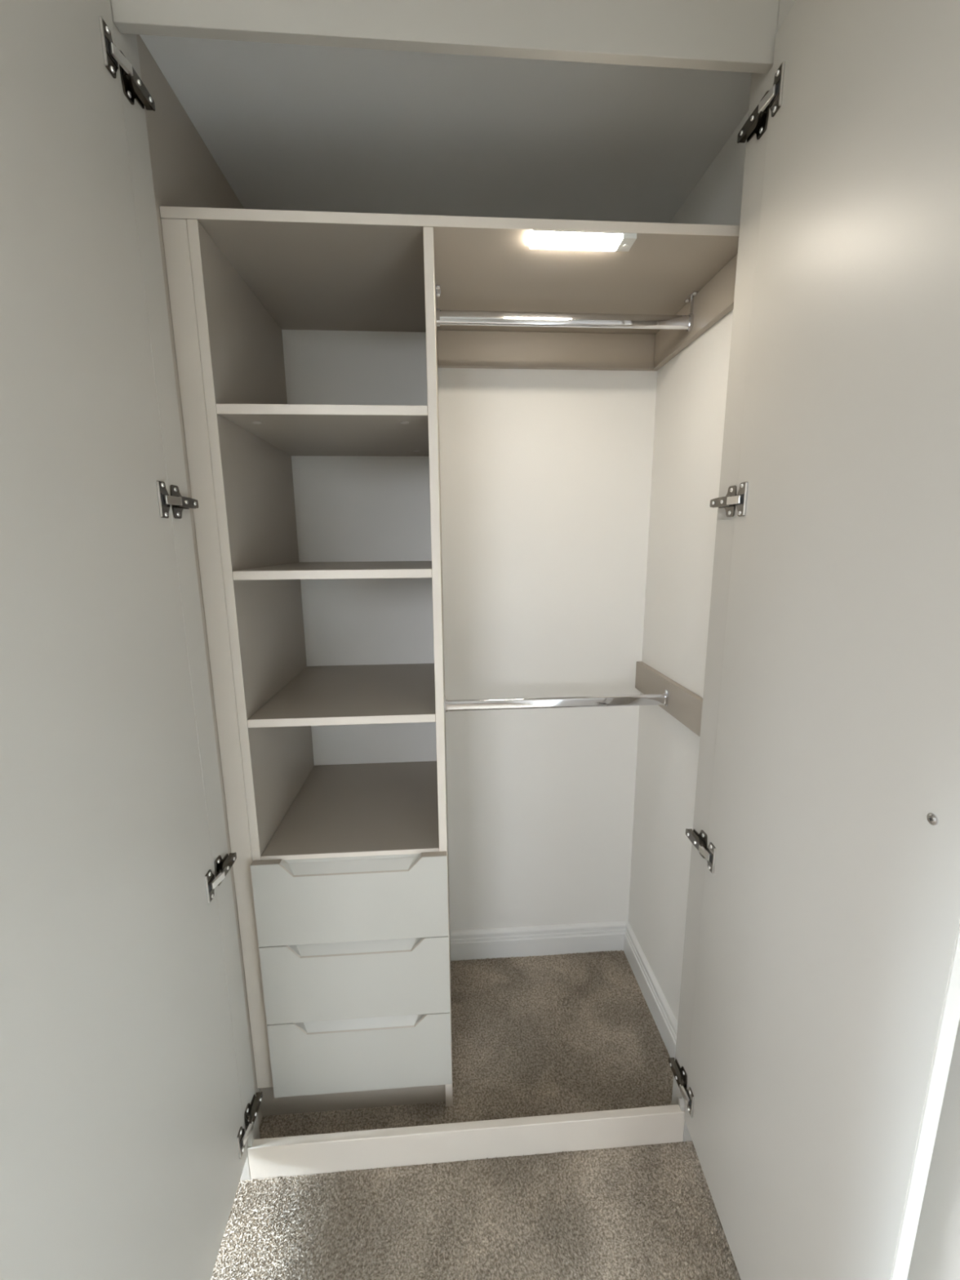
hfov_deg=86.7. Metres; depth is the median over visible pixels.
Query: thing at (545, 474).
wall
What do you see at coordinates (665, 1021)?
baseboard
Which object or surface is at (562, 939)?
baseboard
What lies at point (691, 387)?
wall
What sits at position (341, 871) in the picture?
shelving unit
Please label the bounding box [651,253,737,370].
batten
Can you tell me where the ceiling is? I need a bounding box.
[139,34,751,222]
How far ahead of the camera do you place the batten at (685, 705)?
1.34 m
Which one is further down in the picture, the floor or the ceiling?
the floor
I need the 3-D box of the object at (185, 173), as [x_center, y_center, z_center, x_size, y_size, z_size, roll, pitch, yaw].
[-0.574,0.058,1.253,0.018,2.226,0.522,-1,11,-4]
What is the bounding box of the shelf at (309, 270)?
[159,205,739,334]
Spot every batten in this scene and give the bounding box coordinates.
[437,329,655,370]
[635,661,702,737]
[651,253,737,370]
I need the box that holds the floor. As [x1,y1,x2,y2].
[210,950,741,1279]
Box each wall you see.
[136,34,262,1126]
[281,329,657,933]
[627,111,959,1279]
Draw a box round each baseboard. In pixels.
[450,920,627,961]
[623,920,677,1060]
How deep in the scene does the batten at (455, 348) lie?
1.39 m
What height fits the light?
0.011 m
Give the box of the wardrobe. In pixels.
[0,0,959,1279]
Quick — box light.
[529,230,636,251]
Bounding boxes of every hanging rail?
[435,284,698,331]
[444,688,668,712]
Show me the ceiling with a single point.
(287, 126)
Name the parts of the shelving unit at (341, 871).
filler panel, panel, shelf, shelf, shelf, drawer, shelf, drawer, drawer, panel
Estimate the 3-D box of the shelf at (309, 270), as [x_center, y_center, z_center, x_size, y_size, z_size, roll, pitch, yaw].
[-0.028,-0.801,1.152,1.092,0.018,0.473,-1,11,-4]
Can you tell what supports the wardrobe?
on the floor
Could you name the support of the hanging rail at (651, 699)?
attached to the shelving unit at (341, 871)
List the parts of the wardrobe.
door, hinge arm, hinge arm, hinge arm, hinge arm, rail, rail, hinge arm, hinge arm, hinge arm, hinge arm, door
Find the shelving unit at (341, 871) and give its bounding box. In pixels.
[160,218,453,1115]

